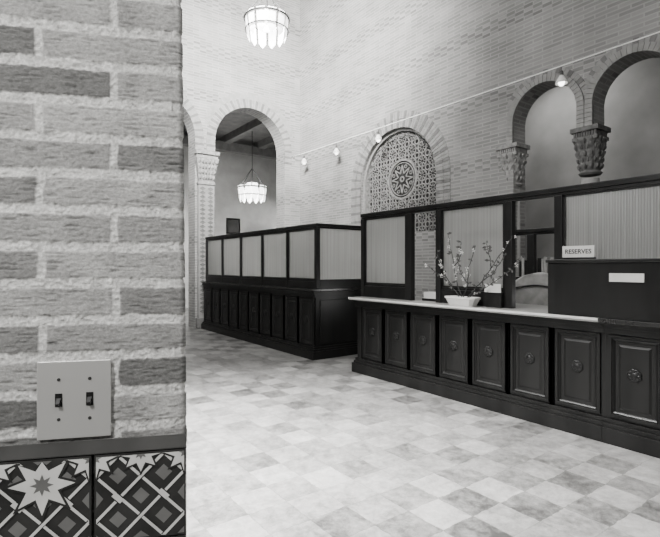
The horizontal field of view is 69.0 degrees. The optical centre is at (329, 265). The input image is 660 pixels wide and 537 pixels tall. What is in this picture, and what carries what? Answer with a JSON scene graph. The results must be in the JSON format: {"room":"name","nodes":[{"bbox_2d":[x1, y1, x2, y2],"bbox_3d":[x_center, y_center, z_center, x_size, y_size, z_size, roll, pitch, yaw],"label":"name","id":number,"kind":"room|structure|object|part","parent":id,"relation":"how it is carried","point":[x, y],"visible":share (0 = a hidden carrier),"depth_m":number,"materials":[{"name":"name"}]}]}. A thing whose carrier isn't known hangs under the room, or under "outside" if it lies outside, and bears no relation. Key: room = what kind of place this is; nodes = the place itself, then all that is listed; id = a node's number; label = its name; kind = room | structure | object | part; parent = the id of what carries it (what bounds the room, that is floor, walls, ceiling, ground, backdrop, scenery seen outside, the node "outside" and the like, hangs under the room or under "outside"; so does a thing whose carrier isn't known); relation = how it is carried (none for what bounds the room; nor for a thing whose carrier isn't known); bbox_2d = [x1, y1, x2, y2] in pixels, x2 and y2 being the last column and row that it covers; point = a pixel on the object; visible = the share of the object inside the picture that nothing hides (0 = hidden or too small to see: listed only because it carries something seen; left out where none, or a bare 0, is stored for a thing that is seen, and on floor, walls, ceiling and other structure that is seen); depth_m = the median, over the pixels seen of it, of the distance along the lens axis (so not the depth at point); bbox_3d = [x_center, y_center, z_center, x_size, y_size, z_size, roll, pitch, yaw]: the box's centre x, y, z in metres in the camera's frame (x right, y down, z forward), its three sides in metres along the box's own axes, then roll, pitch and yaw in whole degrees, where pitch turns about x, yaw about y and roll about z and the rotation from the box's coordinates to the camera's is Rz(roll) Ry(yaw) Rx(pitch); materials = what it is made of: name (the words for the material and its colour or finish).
{"room":"public hall","nodes":[
{"label":"public hall","id":0,"kind":"room"},
{"bbox_2d":[0,0,186,536],"bbox_3d":[-0.775,-3.100,1.222,0.840,9.200,0.649,0,0,-12],"label":"wall","id":1,"kind":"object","parent":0,"point":[92,221],"visible":1,"depth_m":0.96,"materials":[{"name":"brick"}]},
{"bbox_2d":[37,359,110,439],"bbox_3d":[-0.501,0.262,0.940,0.134,0.152,0.012,0,0,-12],"label":"light switch","id":2,"kind":"object","parent":1,"relation":"attached to","point":[74,397],"visible":1,"depth_m":0.94,"materials":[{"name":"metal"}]},
{"bbox_2d":[55,393,61,406],"bbox_3d":[-0.528,0.262,0.932,0.013,0.026,0.009,0,0,-12],"label":"toggle switch","id":3,"kind":"object","parent":2,"relation":"attached to","point":[58,396],"depth_m":0.94,"materials":[{"name":"black plastic"}]},
{"bbox_2d":[86,392,92,405],"bbox_3d":[-0.474,0.262,0.944,0.013,0.026,0.009,0,0,-12],"label":"toggle switch","id":4,"kind":"object","parent":2,"relation":"attached to","point":[89,395],"depth_m":0.95,"materials":[{"name":"plastic"}]},
{"bbox_2d":[182,112,275,159],"bbox_3d":[-4.598,-4.400,14.623,16.600,0.600,5.550,0,0,-36],"label":"ceiling","id":5,"kind":"structure","parent":0,"point":[234,131],"depth_m":16.79,"materials":[{"name":"grey paint"}]},
{"bbox_2d":[237,131,266,202],"bbox_3d":[-2.512,-3.330,15.495,0.980,2.541,0.980,0,0,-36],"label":"chandelier","id":6,"kind":"object","parent":5,"relation":"hanging from","point":[251,190],"visible":0.94,"depth_m":15.23,"materials":[{"name":"glass"}]},
{"bbox_3d":[-2.777,-2.312,15.171,0.181,0.506,0.082,0,0,33],"label":"glass panel","id":7,"kind":"part","parent":6,"relation":"part of","materials":[{"name":"white glass"}]},
{"bbox_3d":[-2.579,-2.312,15.082,0.181,0.506,0.082,0,0,3],"label":"glass panel","id":8,"kind":"part","parent":6,"relation":"part of","materials":[{"name":"white glass"}]},
{"bbox_3d":[-2.512,-2.708,15.495,0.980,0.903,0.980,0,0,-36],"label":"frame","id":9,"kind":"part","parent":6,"relation":"part of","materials":[{"name":"metal"}]},
{"bbox_3d":[-2.512,-3.865,15.495,0.240,1.469,0.240,0,0,-36],"label":"stem","id":10,"kind":"part","parent":6,"relation":"part of","materials":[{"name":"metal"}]},
{"bbox_3d":[-2.358,-2.312,15.105,0.181,0.506,0.082,0,0,-15],"label":"glass panel","id":11,"kind":"part","parent":6,"relation":"part of","materials":[{"name":"white glass"}]},
{"bbox_3d":[-2.188,-2.312,15.230,0.082,0.506,0.181,0,0,33],"label":"glass panel","id":12,"kind":"part","parent":6,"relation":"part of","materials":[{"name":"white glass"}]},
{"bbox_2d":[183,146,275,307],"bbox_3d":[-6.145,-1.600,16.744,16.600,6.200,0.300,0,0,-36],"label":"wall","id":13,"kind":"structure","parent":0,"point":[232,169],"depth_m":18.45,"materials":[{"name":"paint"}]},
{"bbox_2d":[226,218,239,233],"bbox_3d":[-3.691,-1.520,18.301,0.560,0.600,0.065,0,0,-36],"label":"framed picture","id":14,"kind":"object","parent":13,"relation":"attached to","point":[232,224],"visible":0.92,"depth_m":18.29,"materials":[{"name":"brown wood"}]},
{"bbox_2d":[181,0,299,327],"bbox_3d":[-5.255,-3.100,10.432,10.600,9.200,0.450,0,0,-36],"label":"wall","id":15,"kind":"structure","parent":0,"point":[220,60],"depth_m":12.30,"materials":[{"name":"brick"}]},
{"bbox_2d":[183,95,203,149],"bbox_3d":[-4.074,-3.551,11.019,2.440,1.538,0.032,0,0,-36],"label":"trim","id":16,"kind":"structure","parent":15,"relation":"attached to","point":[199,129],"depth_m":11.62,"materials":[{"name":"brick"}]},
{"bbox_2d":[205,93,292,164],"bbox_3d":[-2.046,-3.551,12.498,2.440,1.538,0.032,0,0,-36],"label":"trim","id":17,"kind":"structure","parent":15,"relation":"attached to","point":[228,107],"depth_m":12.38,"materials":[{"name":"brick"}]},
{"bbox_2d":[293,31,659,156],"bbox_3d":[3.171,-2.980,7.448,0.018,0.056,14.300,0,0,-36],"label":"lamp cord","id":18,"kind":"object","parent":15,"relation":"attached to","point":[659,31],"visible":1,"depth_m":7.72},
{"bbox_2d":[301,156,306,163],"bbox_3d":[-0.689,-2.839,12.740,0.180,0.289,0.180,0,0,-36],"label":"hanging bulb","id":19,"kind":"object","parent":18,"relation":"hanging from","point":[303,161],"visible":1,"depth_m":12.70,"materials":[{"name":"glass"}]},
{"bbox_2d":[333,143,339,154],"bbox_3d":[0.154,-2.827,11.585,0.180,0.289,0.180,0,0,-36],"label":"hanging bulb","id":20,"kind":"object","parent":18,"relation":"hanging from","point":[336,151],"visible":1,"depth_m":11.55,"materials":[{"name":"glass"}]},
{"bbox_2d":[374,129,381,141],"bbox_3d":[1.044,-2.816,10.365,0.180,0.289,0.180,0,0,-36],"label":"hanging bulb","id":21,"kind":"object","parent":18,"relation":"hanging from","point":[378,138],"visible":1,"depth_m":10.33,"materials":[{"name":"glass"}]},
{"bbox_2d":[555,66,567,85],"bbox_3d":[3.424,-2.805,7.101,0.180,0.289,0.180,0,0,-36],"label":"hanging bulb","id":22,"kind":"object","parent":18,"relation":"hanging from","point":[561,80],"visible":1,"depth_m":7.07,"materials":[{"name":"glass"}]},
{"bbox_2d":[185,308,659,536],"bbox_3d":[-0.165,1.550,8.543,16.600,0.100,20.800,0,0,-36],"label":"floor","id":23,"kind":"structure","parent":0,"point":[279,444],"depth_m":3.65,"materials":[{"name":"tile"}]},
{"bbox_2d":[193,149,219,327],"bbox_3d":[-2.995,-0.640,11.670,0.586,4.280,0.210,0,0,-36],"label":"pilaster","id":24,"kind":"object","parent":23,"relation":"on","point":[206,162],"visible":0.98,"depth_m":11.62,"materials":[{"name":"stone"}]},
{"bbox_2d":[201,281,360,359],"bbox_3d":[-1.087,0.935,9.981,1.455,1.130,4.790,0,0,-36],"label":"counter","id":25,"kind":"object","parent":23,"relation":"on","point":[312,324],"depth_m":8.34,"materials":[{"name":"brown wood"}]},
{"bbox_3d":[-2.860,0.900,11.290,0.018,0.760,0.400,0,0,-36],"label":"counter panel","id":26,"kind":"part","parent":25,"relation":"part of","materials":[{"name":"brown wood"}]},
{"bbox_3d":[-2.586,0.900,10.914,0.018,0.760,0.400,0,0,-36],"label":"counter panel","id":27,"kind":"part","parent":25,"relation":"part of","materials":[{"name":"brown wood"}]},
{"bbox_3d":[-2.312,0.900,10.539,0.018,0.760,0.400,0,0,-36],"label":"counter panel","id":28,"kind":"part","parent":25,"relation":"part of","materials":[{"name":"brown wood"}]},
{"bbox_3d":[-2.038,0.900,10.163,0.018,0.760,0.400,0,0,-36],"label":"counter panel","id":29,"kind":"part","parent":25,"relation":"part of","materials":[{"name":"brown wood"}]},
{"bbox_3d":[-1.764,0.900,9.787,0.018,0.760,0.400,0,0,-36],"label":"counter panel","id":30,"kind":"part","parent":25,"relation":"part of","materials":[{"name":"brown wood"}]},
{"bbox_3d":[-1.490,0.900,9.412,0.018,0.760,0.400,0,0,-36],"label":"counter panel","id":31,"kind":"part","parent":25,"relation":"part of","materials":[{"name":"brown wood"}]},
{"bbox_3d":[-1.216,0.900,9.036,0.018,0.760,0.400,0,0,-36],"label":"counter panel","id":32,"kind":"part","parent":25,"relation":"part of","materials":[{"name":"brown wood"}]},
{"bbox_3d":[-0.942,0.900,8.660,0.018,0.760,0.400,0,0,-36],"label":"counter panel","id":33,"kind":"part","parent":25,"relation":"part of","materials":[{"name":"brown wood"}]},
{"bbox_2d":[201,281,360,290],"bbox_3d":[-1.085,0.388,9.982,1.450,0.035,4.770,0,0,-36],"label":"countertop","id":34,"kind":"structure","parent":25,"relation":"on","point":[249,285],"depth_m":8.38,"materials":[{"name":"black wood"}]},
{"bbox_2d":[205,223,360,288],"bbox_3d":[-1.082,-0.161,9.977,1.292,1.059,4.722,0,0,-36],"label":"screen","id":35,"kind":"object","parent":25,"relation":"on","point":[299,256],"visible":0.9,"depth_m":8.38,"materials":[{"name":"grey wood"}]},
{"bbox_3d":[-2.937,-0.121,11.497,0.072,0.981,0.060,0,0,-36],"label":"screen post","id":36,"kind":"part","parent":35,"relation":"part of","materials":[{"name":"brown wood"}]},
{"bbox_3d":[-2.666,0.294,11.124,0.060,0.149,0.863,0,0,-36],"label":"rail","id":37,"kind":"part","parent":35,"relation":"part of","materials":[{"name":"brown wood"}]},
{"bbox_3d":[-2.666,-0.195,11.124,0.008,0.810,0.843,0,0,-36],"label":"glass pane","id":38,"kind":"part","parent":35,"relation":"part of","materials":[{"name":"grey glass"}]},
{"bbox_3d":[-2.397,-0.121,10.755,0.072,0.981,0.050,0,0,-36],"label":"screen post","id":39,"kind":"part","parent":35,"relation":"part of","materials":[{"name":"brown wood"}]},
{"bbox_3d":[-2.120,0.294,10.376,0.060,0.149,0.888,0,0,-36],"label":"rail","id":40,"kind":"part","parent":35,"relation":"part of","materials":[{"name":"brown wood"}]},
{"bbox_3d":[-2.120,-0.195,10.376,0.008,0.810,0.868,0,0,-36],"label":"glass pane","id":41,"kind":"part","parent":35,"relation":"part of","materials":[{"name":"grey glass"}]},
{"bbox_3d":[-1.844,-0.121,9.997,0.072,0.981,0.050,0,0,-36],"label":"screen post","id":42,"kind":"part","parent":35,"relation":"part of","materials":[{"name":"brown wood"}]},
{"bbox_3d":[-1.568,0.294,9.618,0.060,0.149,0.888,0,0,-36],"label":"rail","id":43,"kind":"part","parent":35,"relation":"part of","materials":[{"name":"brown wood"}]},
{"bbox_3d":[-1.568,-0.195,9.618,0.008,0.810,0.868,0,0,-36],"label":"glass pane","id":44,"kind":"part","parent":35,"relation":"part of","materials":[{"name":"grey glass"}]},
{"bbox_3d":[-1.291,-0.121,9.239,0.072,0.981,0.050,0,0,-36],"label":"screen post","id":45,"kind":"part","parent":35,"relation":"part of","materials":[{"name":"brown wood"}]},
{"bbox_3d":[-1.571,-0.650,9.622,0.084,0.080,4.720,0,0,-36],"label":"rail","id":46,"kind":"part","parent":35,"relation":"part of","materials":[{"name":"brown wood"}]},
{"bbox_3d":[-1.015,0.294,8.860,0.060,0.149,0.888,0,0,-36],"label":"rail","id":47,"kind":"part","parent":35,"relation":"part of","materials":[{"name":"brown wood"}]},
{"bbox_3d":[-1.015,-0.195,8.860,0.008,0.810,0.868,0,0,-36],"label":"glass pane","id":48,"kind":"part","parent":35,"relation":"part of","materials":[{"name":"grey glass"}]},
{"bbox_3d":[-0.739,-0.121,8.481,0.072,0.981,0.050,0,0,-36],"label":"screen post","id":49,"kind":"part","parent":35,"relation":"part of","materials":[{"name":"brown wood"}]},
{"bbox_3d":[-0.476,0.294,8.120,0.060,0.149,0.843,0,0,-36],"label":"rail","id":50,"kind":"part","parent":35,"relation":"part of","materials":[{"name":"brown wood"}]},
{"bbox_3d":[-0.476,-0.195,8.120,0.008,0.810,0.823,0,0,-36],"label":"glass pane","id":51,"kind":"part","parent":35,"relation":"part of","materials":[{"name":"grey glass"}]},
{"bbox_3d":[-0.207,-0.121,7.752,0.072,0.981,0.070,0,0,-36],"label":"screen post","id":52,"kind":"part","parent":35,"relation":"part of","materials":[{"name":"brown wood"}]},
{"bbox_3d":[0.319,-0.650,8.121,1.215,0.080,0.072,0,0,-36],"label":"rail","id":53,"kind":"part","parent":35,"relation":"part of","materials":[{"name":"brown wood"}]},
{"bbox_3d":[0.291,-0.195,8.101,1.135,0.820,0.008,0,0,-36],"label":"glass pane","id":54,"kind":"part","parent":35,"relation":"part of","materials":[{"name":"grey glass"}]},
{"bbox_3d":[0.318,0.294,8.122,1.215,0.149,0.050,0,0,-36],"label":"rail","id":55,"kind":"part","parent":35,"relation":"part of","materials":[{"name":"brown wood"}]},
{"bbox_3d":[-0.668,0.900,8.284,0.018,0.760,0.400,0,0,-36],"label":"counter panel","id":56,"kind":"part","parent":25,"relation":"part of","materials":[{"name":"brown wood"}]},
{"bbox_3d":[-0.394,0.900,7.909,0.018,0.760,0.400,0,0,-36],"label":"counter panel","id":57,"kind":"part","parent":25,"relation":"part of","materials":[{"name":"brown wood"}]},
{"bbox_3d":[0.323,0.905,8.085,1.190,0.710,0.015,0,0,-36],"label":"panel","id":58,"kind":"part","parent":25,"relation":"part of","materials":[{"name":"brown wood"}]},
{"bbox_2d":[348,296,605,441],"bbox_3d":[1.615,0.970,5.683,0.894,1.060,3.400,0,0,-36],"label":"counter","id":59,"kind":"object","parent":23,"relation":"on","point":[526,362],"depth_m":4.98,"materials":[{"name":"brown wood"}]},
{"bbox_3d":[0.579,0.932,6.573,0.018,0.695,0.400,0,0,-36],"label":"counter panel","id":60,"kind":"part","parent":59,"relation":"part of","materials":[{"name":"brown wood"}]},
{"bbox_3d":[0.853,0.932,6.198,0.018,0.695,0.400,0,0,-36],"label":"counter panel","id":61,"kind":"part","parent":59,"relation":"part of","materials":[{"name":"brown wood"}]},
{"bbox_3d":[1.127,0.932,5.822,0.018,0.695,0.400,0,0,-36],"label":"counter panel","id":62,"kind":"part","parent":59,"relation":"part of","materials":[{"name":"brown wood"}]},
{"bbox_2d":[422,292,435,301],"bbox_3d":[1.302,0.385,6.073,0.140,0.110,0.240,0,0,-36],"label":"tray","id":63,"kind":"object","parent":59,"relation":"on","point":[428,296],"visible":0.63,"depth_m":6.04,"materials":[{"name":"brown wood"}]},
{"bbox_2d":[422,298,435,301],"bbox_3d":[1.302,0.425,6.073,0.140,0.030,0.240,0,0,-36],"label":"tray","id":64,"kind":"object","parent":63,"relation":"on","point":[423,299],"depth_m":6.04,"materials":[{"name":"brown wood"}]},
{"bbox_3d":[1.401,0.932,5.446,0.018,0.695,0.400,0,0,-36],"label":"counter panel","id":65,"kind":"part","parent":59,"relation":"part of","materials":[{"name":"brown wood"}]},
{"bbox_2d":[445,296,480,306],"bbox_3d":[1.468,0.390,5.328,0.172,0.100,0.410,0,0,-36],"label":"bowl","id":66,"kind":"object","parent":59,"relation":"on","point":[468,301],"depth_m":5.24,"materials":[{"name":"white ceramic"}]},
{"bbox_2d":[348,296,597,321],"bbox_3d":[1.618,0.458,5.679,0.894,0.035,3.390,0,0,-36],"label":"countertop","id":67,"kind":"structure","parent":59,"relation":"on","point":[521,309],"depth_m":5.09,"materials":[{"name":"white stone"}]},
{"bbox_2d":[425,232,521,306],"bbox_3d":[1.534,0.026,5.212,0.203,0.829,1.331,0,0,-34],"label":"flowering branches","id":68,"kind":"object","parent":59,"relation":"on","point":[468,301],"visible":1,"depth_m":5.23,"materials":[{"name":"white plant"}]},
{"bbox_3d":[1.645,0.887,5.692,0.775,0.825,3.380,0,0,-36],"label":"counter moulding","id":69,"kind":"part","parent":59,"relation":"part of","materials":[{"name":"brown wood"}]},
{"bbox_3d":[1.675,0.932,5.071,0.018,0.695,0.400,0,0,-36],"label":"counter panel","id":70,"kind":"part","parent":59,"relation":"part of","materials":[{"name":"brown wood"}]},
{"bbox_2d":[483,284,502,307],"bbox_3d":[1.729,0.315,5.097,0.030,0.250,0.220,0,0,-36],"label":"paper holder","id":71,"kind":"object","parent":59,"relation":"on","point":[492,296],"visible":0.99,"depth_m":5.07,"materials":[{"name":"plastic"}]},
{"bbox_2d":[360,173,659,307],"bbox_3d":[2.296,-0.155,4.447,0.084,1.189,6.200,0,0,-36],"label":"screen","id":72,"kind":"object","parent":59,"relation":"on","point":[620,218],"visible":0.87,"depth_m":5.13,"materials":[{"name":"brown wood"}]},
{"bbox_3d":[0.493,-0.117,6.919,0.072,1.111,0.070,0,0,-36],"label":"screen post","id":73,"kind":"part","parent":72,"relation":"part of","materials":[{"name":"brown wood"}]},
{"bbox_3d":[0.755,0.344,6.559,0.060,0.189,0.820,0,0,-36],"label":"rail","id":74,"kind":"part","parent":72,"relation":"part of","materials":[{"name":"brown wood"}]},
{"bbox_3d":[0.755,-0.210,6.559,0.008,0.900,0.800,0,0,-36],"label":"glass pane","id":75,"kind":"part","parent":72,"relation":"part of","materials":[{"name":"grey glass"}]},
{"bbox_3d":[1.029,-0.117,6.184,0.072,1.111,0.110,0,0,-36],"label":"screen post","id":76,"kind":"part","parent":72,"relation":"part of","materials":[{"name":"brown wood"}]},
{"bbox_3d":[1.324,-0.117,5.780,0.072,1.111,0.080,0,0,-36],"label":"screen post","id":77,"kind":"part","parent":72,"relation":"part of","materials":[{"name":"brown wood"}]},
{"bbox_3d":[1.598,0.344,5.404,0.060,0.189,0.850,0,0,-36],"label":"rail","id":78,"kind":"part","parent":72,"relation":"part of","materials":[{"name":"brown wood"}]},
{"bbox_3d":[1.598,-0.210,5.404,0.008,0.900,0.830,0,0,-36],"label":"glass pane","id":79,"kind":"part","parent":72,"relation":"part of","materials":[{"name":"grey glass"}]},
{"bbox_3d":[1.878,-0.117,5.020,0.072,1.111,0.100,0,0,-36],"label":"screen post","id":80,"kind":"part","parent":72,"relation":"part of","materials":[{"name":"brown wood"}]},
{"bbox_3d":[2.296,-0.710,4.447,0.084,0.080,6.200,0,0,-36],"label":"rail","id":81,"kind":"part","parent":72,"relation":"part of","materials":[{"name":"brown wood"}]},
{"bbox_3d":[2.196,-0.117,4.584,0.072,1.111,0.080,0,0,-36],"label":"screen post","id":82,"kind":"part","parent":72,"relation":"part of","materials":[{"name":"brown wood"}]},
{"bbox_3d":[2.523,-0.210,4.135,0.008,0.900,1.010,0,0,-36],"label":"glass pane","id":83,"kind":"part","parent":72,"relation":"part of","materials":[{"name":"grey glass"}]},
{"bbox_3d":[1.949,0.932,4.695,0.018,0.695,0.400,0,0,-36],"label":"counter panel","id":84,"kind":"part","parent":59,"relation":"part of","materials":[{"name":"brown wood"}]},
{"bbox_3d":[2.223,0.932,4.319,0.018,0.695,0.400,0,0,-36],"label":"counter panel","id":85,"kind":"part","parent":59,"relation":"part of","materials":[{"name":"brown wood"}]},
{"bbox_2d":[495,142,529,261],"bbox_3d":[3.125,-0.275,8.207,0.425,3.550,0.425,0,0,-36],"label":"column","id":86,"kind":"structure","parent":23,"relation":"on","point":[516,152],"depth_m":8.09,"materials":[{"name":"stone"}]},
{"bbox_2d":[516,272,547,305],"bbox_3d":[2.459,0.791,5.877,0.560,1.421,0.840,0,0,-36],"label":"chair","id":87,"kind":"object","parent":23,"relation":"on","point":[532,288],"visible":0.35,"depth_m":6.01,"materials":[{"name":"grey leather"}]},
{"bbox_2d":[516,227,553,274],"bbox_3d":[2.686,0.500,6.500,0.100,2.000,2.160,0,0,-36],"label":"wall","id":88,"kind":"structure","parent":23,"relation":"on","point":[531,234],"depth_m":6.42,"materials":[{"name":"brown wood"}]},
{"bbox_3d":[2.715,0.539,6.460,0.072,1.922,0.100,0,0,-36],"label":"screen post","id":89,"kind":"part","parent":88,"relation":"part of","materials":[{"name":"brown wood"}]},
{"bbox_3d":[2.686,-0.460,6.500,0.084,0.080,2.160,0,0,-36],"label":"rail","id":90,"kind":"part","parent":88,"relation":"part of","materials":[{"name":"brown wood"}]},
{"bbox_2d":[570,123,610,183],"bbox_3d":[3.885,-0.275,7.164,0.425,3.550,0.425,0,0,-36],"label":"column","id":91,"kind":"structure","parent":23,"relation":"on","point":[589,141],"depth_m":7.04,"materials":[{"name":"stone"}]},
{"bbox_2d":[598,318,659,458],"bbox_3d":[3.452,0.970,3.167,0.890,1.060,2.830,0,0,-36],"label":"counter","id":92,"kind":"object","parent":23,"relation":"on","point":[631,422],"depth_m":3.94,"materials":[{"name":"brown wood"}]},
{"bbox_2d":[545,258,659,322],"bbox_3d":[2.399,0.190,4.051,0.200,0.500,1.110,0,0,-36],"label":"box","id":93,"kind":"object","parent":92,"relation":"on","point":[621,289],"visible":1,"depth_m":4.01,"materials":[{"name":"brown wood"}]},
{"bbox_2d":[562,245,595,258],"bbox_3d":[2.222,-0.120,4.293,0.030,0.120,0.290,0,0,-36],"label":"sign","id":94,"kind":"object","parent":93,"relation":"on","point":[568,252],"visible":1,"depth_m":4.28,"materials":[{"name":"paper"}]},
{"bbox_2d":[598,318,659,327],"bbox_3d":[3.449,0.458,3.171,0.890,0.035,2.820,0,0,-36],"label":"countertop","id":95,"kind":"structure","parent":92,"relation":"on","point":[602,320],"depth_m":3.85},
{"bbox_3d":[3.468,0.887,3.191,0.775,0.825,2.810,0,0,-36],"label":"counter moulding","id":96,"kind":"part","parent":92,"relation":"part of","materials":[{"name":"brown wood"}]},
{"bbox_3d":[2.500,0.932,3.939,0.018,0.695,0.400,0,0,-36],"label":"counter panel","id":97,"kind":"part","parent":92,"relation":"part of","materials":[{"name":"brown wood"}]},
{"bbox_3d":[3.079,0.815,7.319,0.360,1.370,2.400,0,0,-36],"label":"bookcase","id":98,"kind":"object","parent":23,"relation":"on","visible":0},
{"bbox_2d":[516,263,518,276],"bbox_3d":[2.970,0.057,7.435,0.240,0.215,0.056,0,0,-36],"label":"book","id":99,"kind":"object","parent":98,"relation":"in","point":[517,268],"visible":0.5,"depth_m":7.36,"materials":[{"name":"paper"}]},
{"bbox_2d":[519,261,521,276],"bbox_3d":[2.999,0.043,7.395,0.240,0.242,0.035,0,0,-36],"label":"book","id":100,"kind":"object","parent":98,"relation":"in","point":[520,263],"visible":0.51,"depth_m":7.32,"materials":[{"name":"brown paper"}]},
{"bbox_2d":[522,258,526,275],"bbox_3d":[3.025,0.020,7.360,0.240,0.288,0.044,0,0,-36],"label":"book","id":101,"kind":"object","parent":98,"relation":"in","point":[523,259],"visible":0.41,"depth_m":7.29,"materials":[{"name":"grey paper"}]},
{"bbox_2d":[524,260,526,274],"bbox_3d":[3.056,0.039,7.317,0.240,0.250,0.054,0,0,-36],"label":"book","id":102,"kind":"object","parent":98,"relation":"in","point":[525,261],"visible":0.19,"depth_m":7.25,"materials":[{"name":"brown paper"}]},
{"bbox_2d":[538,258,543,271],"bbox_3d":[3.181,0.023,7.145,0.240,0.282,0.057,0,0,-36],"label":"book","id":103,"kind":"object","parent":98,"relation":"in","point":[539,259],"visible":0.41,"depth_m":7.07,"materials":[{"name":"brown paper"}]},
{"bbox_2d":[541,259,543,271],"bbox_3d":[3.209,0.027,7.107,0.240,0.273,0.029,0,0,-36],"label":"book","id":104,"kind":"object","parent":98,"relation":"in","point":[542,260],"visible":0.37,"depth_m":7.03,"materials":[{"name":"grey paper"}]},
{"bbox_2d":[544,257,549,272],"bbox_3d":[3.235,0.017,7.071,0.240,0.294,0.052,0,0,-36],"label":"book","id":105,"kind":"object","parent":98,"relation":"in","point":[545,258],"visible":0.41,"depth_m":7.00,"materials":[{"name":"grey paper"}]},
{"bbox_2d":[300,0,659,296],"bbox_3d":[3.499,-3.100,7.719,0.350,9.200,15.150,0,0,-36],"label":"wall","id":106,"kind":"structure","parent":0,"point":[363,62],"depth_m":9.25,"materials":[{"name":"brick"}]},
{"bbox_2d":[363,128,436,231],"bbox_3d":[1.512,-1.823,10.385,0.120,2.255,2.320,0,0,-36],"label":"window","id":107,"kind":"structure","parent":106,"relation":"in","point":[402,178],"depth_m":10.34,"materials":[{"name":"stone"}]},
{"bbox_2d":[351,110,450,230],"bbox_3d":[1.401,-2.047,10.304,0.034,2.485,3.000,0,0,-36],"label":"trim","id":108,"kind":"structure","parent":106,"relation":"attached to","point":[429,126],"depth_m":9.87,"materials":[{"name":"brick"}]},
{"bbox_2d":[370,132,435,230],"bbox_3d":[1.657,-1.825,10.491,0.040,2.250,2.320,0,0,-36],"label":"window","id":109,"kind":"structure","parent":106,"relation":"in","point":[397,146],"depth_m":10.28,"materials":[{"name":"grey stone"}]},
{"bbox_2d":[506,67,584,143],"bbox_3d":[3.372,-2.531,7.588,0.050,0.957,1.280,0,0,-36],"label":"trim","id":110,"kind":"structure","parent":106,"relation":"attached to","point":[574,87],"depth_m":7.55,"materials":[{"name":"brick"}]},
{"bbox_2d":[584,35,659,125],"bbox_3d":[4.131,-2.531,6.546,0.050,0.957,1.280,0,0,-36],"label":"trim","id":111,"kind":"structure","parent":106,"relation":"attached to","point":[643,46],"depth_m":6.81,"materials":[{"name":"brick"}]},
{"bbox_2d":[525,58,659,259],"bbox_3d":[6.770,-1.200,6.669,0.200,5.400,9.600,0,0,-36],"label":"wall","id":112,"kind":"structure","parent":0,"point":[632,101],"depth_m":9.25,"materials":[{"name":"paint"}]},
{"bbox_2d":[606,333,659,429],"bbox_3d":[3.485,0.938,3.215,0.720,0.925,2.790,0,0,-36],"label":"panel","id":113,"kind":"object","parent":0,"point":[607,334],"depth_m":4.12,"materials":[{"name":"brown wood"}]},
{"bbox_3d":[-0.783,-7.625,4.596,10.950,0.350,15.150,0,0,-36],"label":"ceiling","id":114,"kind":"structure","parent":0,"visible":0},
{"bbox_2d":[244,0,289,48],"bbox_3d":[-1.052,-5.724,7.995,0.767,3.953,0.767,0,0,-36],"label":"chandelier","id":115,"kind":"object","parent":114,"relation":"hanging from","point":[266,21],"visible":1,"depth_m":7.82,"materials":[{"name":"glass"}]},
{"bbox_3d":[-1.357,-3.945,7.875,0.065,0.396,0.142,0,0,-15],"label":"glass panel","id":116,"kind":"part","parent":115,"relation":"part of","materials":[{"name":"white glass"}]},
{"bbox_3d":[-1.256,-3.945,7.738,0.142,0.396,0.065,0,0,45],"label":"glass panel","id":117,"kind":"part","parent":115,"relation":"part of","materials":[{"name":"white glass"}]},
{"bbox_3d":[-1.309,-3.945,8.199,0.065,0.396,0.142,0,0,45],"label":"glass panel","id":118,"kind":"part","parent":115,"relation":"part of","materials":[{"name":"white glass"}]},
{"bbox_3d":[-1.101,-3.945,7.671,0.142,0.396,0.065,0,0,15],"label":"glass panel","id":119,"kind":"part","parent":115,"relation":"part of","materials":[{"name":"white glass"}]},
{"bbox_3d":[-1.168,-3.945,8.302,0.142,0.396,0.065,0,0,-27],"label":"glass panel","id":120,"kind":"part","parent":115,"relation":"part of","materials":[{"name":"white glass"}]},
{"bbox_3d":[-1.052,-4.091,7.995,0.302,0.306,0.302,0,0,-36],"label":"lamp shade","id":121,"kind":"part","parent":115,"relation":"part of","materials":[{"name":"white glass"}]},
{"bbox_3d":[-0.937,-3.945,7.688,0.142,0.396,0.065,0,0,-27],"label":"glass panel","id":122,"kind":"part","parent":115,"relation":"part of","materials":[{"name":"white glass"}]},
{"bbox_3d":[-1.004,-3.945,8.319,0.142,0.396,0.065,0,0,15],"label":"glass panel","id":123,"kind":"part","parent":115,"relation":"part of","materials":[{"name":"white glass"}]},
{"bbox_3d":[-0.845,-3.945,8.248,0.142,0.396,0.065,0,0,33],"label":"glass panel","id":124,"kind":"part","parent":115,"relation":"part of","materials":[{"name":"white glass"}]},
{"bbox_3d":[-0.796,-3.945,7.791,0.065,0.396,0.142,0,0,45],"label":"glass panel","id":125,"kind":"part","parent":115,"relation":"part of","materials":[{"name":"white glass"}]},
{"bbox_3d":[-0.729,-3.945,7.942,0.065,0.396,0.142,0,0,3],"label":"glass panel","id":126,"kind":"part","parent":115,"relation":"part of","materials":[{"name":"white glass"}]}
]}

